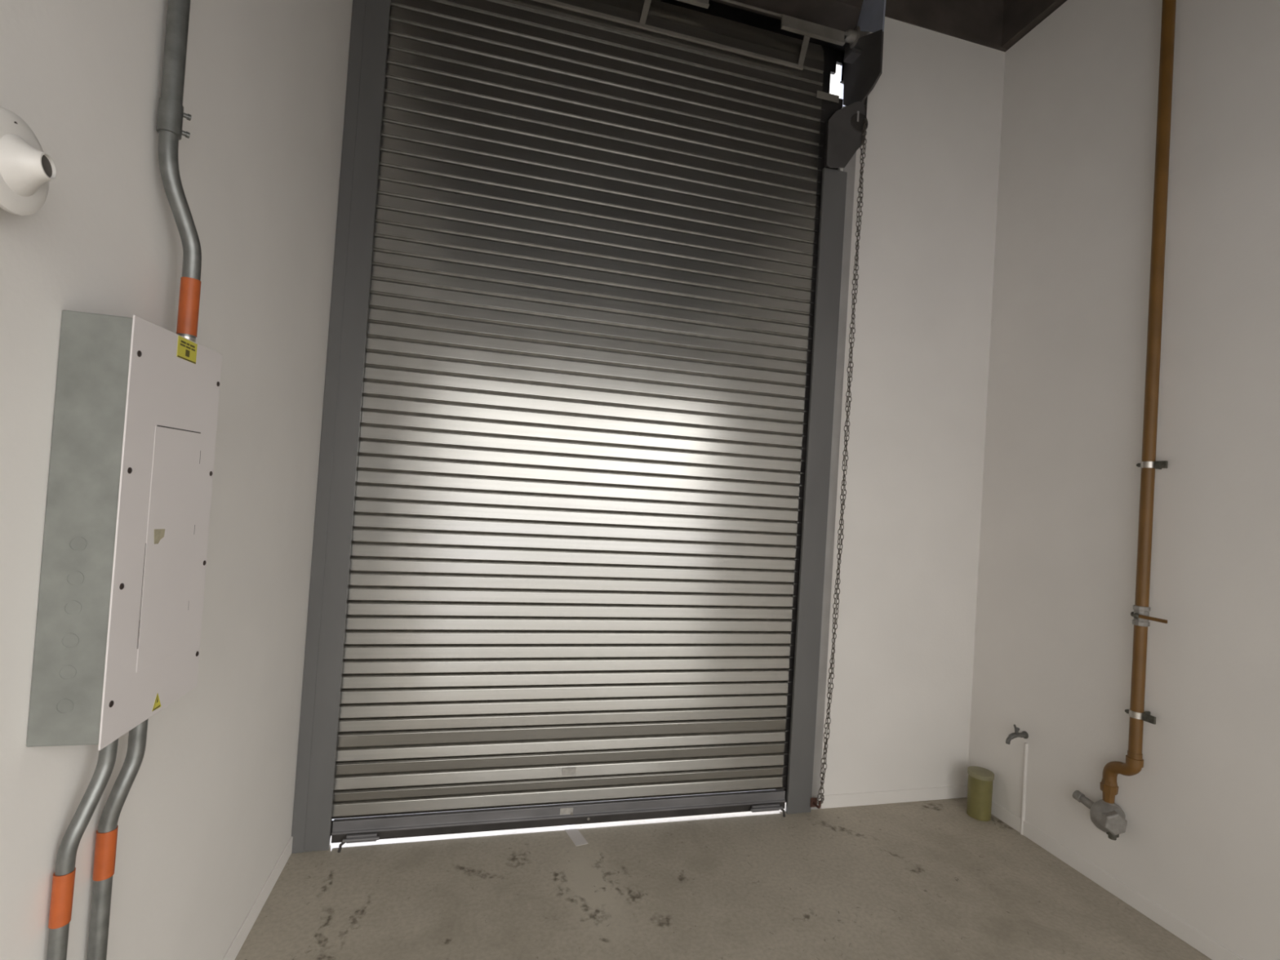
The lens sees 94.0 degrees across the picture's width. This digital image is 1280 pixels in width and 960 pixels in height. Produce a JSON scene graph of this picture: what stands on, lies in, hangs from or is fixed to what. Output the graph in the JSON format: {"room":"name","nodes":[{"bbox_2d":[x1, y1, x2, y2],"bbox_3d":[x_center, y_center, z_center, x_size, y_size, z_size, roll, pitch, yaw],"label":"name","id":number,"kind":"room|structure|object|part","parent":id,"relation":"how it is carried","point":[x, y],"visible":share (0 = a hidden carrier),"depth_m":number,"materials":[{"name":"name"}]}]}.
{"room":"loading bay","nodes":[
{"label":"loading bay","id":0,"kind":"room"},
{"bbox_2d":[0,0,352,959],"bbox_3d":[-0.991,-0.579,0.793,0.200,4.262,4.000,4,-1,-14],"label":"wall","id":1,"kind":"structure","parent":0,"point":[205,820],"depth_m":1.47,"materials":[{"name":"white paint"}]},
{"bbox_2d":[0,106,57,215],"bbox_3d":[-0.852,-0.428,0.803,0.094,0.132,0.132,4,-1,-14],"label":"fitting","id":2,"kind":"object","parent":1,"relation":"attached to","point":[26,171],"visible":1,"depth_m":0.80,"materials":[{"name":"white plastic"}]},
{"bbox_3d":[-0.827,-0.426,0.809,0.043,0.086,0.086,4,-1,-14],"label":"spout","id":3,"kind":"part","parent":2,"relation":"part of","materials":[{"name":"white plastic"}]},
{"bbox_2d":[46,738,118,959],"bbox_3d":[-1.030,0.999,1.077,0.037,1.118,0.086,3,-1,24],"label":"conduit","id":4,"kind":"object","parent":1,"relation":"attached to","point":[64,876],"visible":0.77,"depth_m":1.05,"materials":[{"name":"silver metal"}]},
{"bbox_2d":[86,718,148,959],"bbox_3d":[-1.054,1.000,1.181,0.038,1.118,0.071,3,-1,31],"label":"conduit","id":5,"kind":"object","parent":1,"relation":"attached to","point":[106,837],"visible":0.84,"depth_m":1.17,"materials":[{"name":"silver metal"}]},
{"bbox_2d":[26,310,222,750],"bbox_3d":[-0.967,0.084,1.153,0.108,0.741,0.341,4,-1,-14],"label":"box","id":6,"kind":"object","parent":1,"relation":"attached to","point":[118,626],"visible":1,"depth_m":1.01,"materials":[{"name":"white metal"}]},
{"bbox_3d":[-0.922,0.126,1.174,0.001,0.449,0.180,4,-1,-14],"label":"door","id":7,"kind":"part","parent":6,"relation":"part of","materials":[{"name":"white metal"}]},
{"bbox_2d":[155,0,201,342],"bbox_3d":[-0.897,-1.480,1.257,0.043,2.410,0.107,3,-1,15],"label":"conduit","id":8,"kind":"object","parent":1,"relation":"attached to","point":[171,113],"visible":0.92,"depth_m":1.21,"materials":[{"name":"metal"}]},
{"bbox_2d":[222,835,293,959],"bbox_3d":[-1.019,1.518,0.764,0.007,0.072,3.570,4,-1,-14],"label":"baseboard","id":9,"kind":"structure","parent":1,"relation":"attached to","point":[236,945],"depth_m":2.12,"materials":[{"name":"white paint"}]},
{"bbox_2d":[235,797,1211,959],"bbox_3d":[0.621,1.741,1.193,3.819,0.150,4.000,4,-1,-14],"label":"floor","id":10,"kind":"structure","parent":0,"point":[921,880],"depth_m":2.38,"materials":[{"name":"concrete"}]},
{"bbox_2d":[561,824,587,845],"bbox_3d":[-0.308,1.637,2.767,0.058,0.001,0.204,4,-1,-29],"label":"tape strip","id":11,"kind":"object","parent":10,"relation":"on","point":[572,831],"visible":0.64,"depth_m":2.75,"materials":[{"name":"white plastic"}]},
{"bbox_2d":[966,765,994,821],"bbox_3d":[1.800,1.661,3.161,0.124,0.234,0.124,4,-1,-14],"label":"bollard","id":12,"kind":"object","parent":10,"relation":"on","point":[980,780],"visible":1,"depth_m":3.12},
{"bbox_2d":[819,16,1004,808],"bbox_3d":[0.294,-0.454,3.078,3.819,4.262,0.200,4,-1,-14],"label":"wall","id":13,"kind":"structure","parent":0,"point":[900,706],"depth_m":3.28,"materials":[{"name":"white paint"}]},
{"bbox_2d":[291,0,391,853],"bbox_3d":[-1.267,-0.506,2.579,0.146,4.150,0.066,4,-1,-14],"label":"rail","id":14,"kind":"object","parent":13,"relation":"attached to","point":[312,820],"visible":1,"depth_m":2.54,"materials":[{"name":"grey metal"}]},
{"bbox_2d":[532,0,849,70],"bbox_3d":[0.021,-2.318,2.883,2.250,0.254,0.036,4,-1,-14],"label":"frame","id":15,"kind":"object","parent":14,"relation":"attached to","point":[790,24],"visible":1,"depth_m":3.02,"materials":[{"name":"grey metal"}]},
{"bbox_3d":[0.211,-2.388,2.925,0.270,0.070,0.024,4,-1,-14],"label":"angle plate","id":16,"kind":"part","parent":15,"relation":"part of","materials":[{"name":"grey metal"}]},
{"bbox_3d":[0.026,-2.440,2.896,2.250,0.009,0.010,4,-1,-14],"label":"rail","id":17,"kind":"part","parent":15,"relation":"part of","materials":[{"name":"grey metal"}]},
{"bbox_3d":[0.903,-2.341,3.100,0.360,0.070,0.024,4,-1,-14],"label":"angle plate","id":18,"kind":"part","parent":15,"relation":"part of","materials":[{"name":"grey metal"}]},
{"bbox_2d":[330,0,825,853],"bbox_3d":[-0.221,-0.420,3.021,2.300,4.125,0.458,4,-1,-14],"label":"roller shutter","id":19,"kind":"object","parent":13,"relation":"attached to","point":[574,538],"visible":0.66,"depth_m":2.83,"materials":[{"name":"metal"}]},
{"bbox_2d":[659,0,846,106],"bbox_3d":[-0.015,-2.418,3.254,2.850,1.050,0.280,4,-1,-14],"label":"hood","id":20,"kind":"object","parent":13,"relation":"attached to","point":[833,54],"visible":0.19,"depth_m":3.53,"materials":[{"name":"metal"}]},
{"bbox_2d":[782,97,856,813],"bbox_3d":[0.940,-0.168,3.138,0.237,3.775,0.062,4,-1,-14],"label":"rail","id":21,"kind":"object","parent":13,"relation":"attached to","point":[816,528],"visible":0.84,"depth_m":3.12,"materials":[{"name":"grey metal"}]},
{"bbox_2d":[809,797,821,808],"bbox_3d":[0.906,1.662,3.058,0.037,0.056,0.066,4,-1,-14],"label":"hook","id":22,"kind":"object","parent":21,"relation":"attached to","point":[813,803],"visible":1,"depth_m":3.08,"materials":[{"name":"brown metal"}]},
{"bbox_2d":[823,96,867,168],"bbox_3d":[1.079,-1.841,3.136,0.231,0.468,0.070,4,-1,-14],"label":"bracket","id":23,"kind":"object","parent":21,"relation":"attached to","point":[844,128],"visible":0.98,"depth_m":3.10,"materials":[{"name":"metal"}]},
{"bbox_2d":[816,118,866,804],"bbox_3d":[1.045,-0.117,3.081,0.073,3.551,0.033,4,-1,-14],"label":"pull chain","id":24,"kind":"object","parent":23,"relation":"hanging from","point":[858,230],"visible":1,"depth_m":3.08,"materials":[{"name":"metal"}]},
{"bbox_2d":[816,0,885,106],"bbox_3d":[1.071,-2.402,3.119,0.247,0.850,0.355,4,-1,-14],"label":"bracket","id":25,"kind":"object","parent":13,"relation":"attached to","point":[863,55],"visible":0.87,"depth_m":3.12,"materials":[{"name":"metal"}]},
{"bbox_3d":[1.172,-2.200,3.148,0.012,0.459,0.346,4,-1,-14],"label":"plate","id":26,"kind":"part","parent":25,"relation":"part of","materials":[{"name":"paint"}]},
{"bbox_3d":[1.207,-2.527,3.102,0.010,0.584,0.254,4,-1,-14],"label":"plate","id":27,"kind":"part","parent":25,"relation":"part of","materials":[{"name":"grey metal"}]},
{"bbox_2d":[711,0,1008,52],"bbox_3d":[0.449,-2.898,3.123,3.819,0.638,0.206,4,-1,-14],"label":"ceiling","id":28,"kind":"structure","parent":13,"relation":"attached to","point":[980,22],"depth_m":3.31,"materials":[{"name":"concrete"}]},
{"bbox_2d":[821,785,966,808],"bbox_3d":[1.393,1.720,3.242,0.912,0.068,0.007,4,-1,-14],"label":"baseboard","id":29,"kind":"structure","parent":13,"relation":"attached to","point":[833,801],"depth_m":3.23,"materials":[{"name":"white paint"}]},
{"bbox_2d":[967,0,1279,959],"bbox_3d":[2.510,-0.341,1.678,0.200,4.262,4.000,4,-1,-14],"label":"wall","id":30,"kind":"structure","parent":0,"point":[1053,649],"depth_m":2.59,"materials":[{"name":"white paint"}]},
{"bbox_2d":[1005,724,1028,744],"bbox_3d":[1.899,1.282,3.012,0.117,0.096,0.036,4,-1,-14],"label":"water tap","id":31,"kind":"object","parent":30,"relation":"attached to","point":[1016,734],"visible":1,"depth_m":3.01,"materials":[{"name":"metal"}]},
{"bbox_3d":[1.888,1.302,3.009,0.098,0.055,0.025,4,-1,-14],"label":"spout","id":32,"kind":"part","parent":31,"relation":"part of","materials":[{"name":"metal"}]},
{"bbox_3d":[1.899,1.262,3.012,0.033,0.055,0.016,4,-1,-14],"label":"handle","id":33,"kind":"part","parent":31,"relation":"part of","materials":[{"name":"metal"}]},
{"bbox_2d":[1020,742,1028,835],"bbox_3d":[1.939,1.556,3.008,0.016,0.455,0.016,4,-1,-14],"label":"riser pipe","id":34,"kind":"object","parent":30,"relation":"attached to","point":[1026,745],"visible":1,"depth_m":3.00,"materials":[{"name":"white paint"}]},
{"bbox_2d":[1001,0,1066,48],"bbox_3d":[2.673,-2.795,1.622,0.235,0.623,3.794,4,-1,-14],"label":"trim","id":35,"kind":"structure","parent":30,"relation":"attached to","point":[1020,17],"depth_m":3.31,"materials":[{"name":"concrete"}]},
{"bbox_2d":[966,785,1244,959],"bbox_3d":[2.279,1.742,1.611,0.007,0.072,3.596,4,-1,-14],"label":"baseboard","id":36,"kind":"structure","parent":30,"relation":"attached to","point":[1175,926],"depth_m":2.53,"materials":[{"name":"white paint"}]},
{"bbox_2d":[1099,0,1176,804],"bbox_3d":[2.167,-0.587,2.516,0.085,3.982,0.244,4,-1,-14],"label":"gas pipe","id":37,"kind":"object","parent":30,"relation":"attached to","point":[1134,763],"visible":0.99,"depth_m":2.49,"materials":[{"name":"metal"}]},
{"bbox_2d":[1072,790,1127,840],"bbox_3d":[2.010,1.452,2.598,0.131,0.145,0.216,4,-1,4],"label":"gas regulator","id":38,"kind":"object","parent":37,"relation":"attached to","point":[1109,818],"visible":0.99,"depth_m":2.53,"materials":[{"name":"metal"}]},
{"bbox_3d":[2.062,0.564,2.478,0.014,0.024,0.024,4,-1,-14],"label":"valve stem","id":39,"kind":"part","parent":37,"relation":"part of","materials":[{"name":"silver metal"}]},
{"bbox_3d":[2.078,0.563,2.417,0.008,0.014,0.105,4,-1,-14],"label":"valve lever","id":40,"kind":"part","parent":37,"relation":"part of","materials":[{"name":"paint"}]}
]}

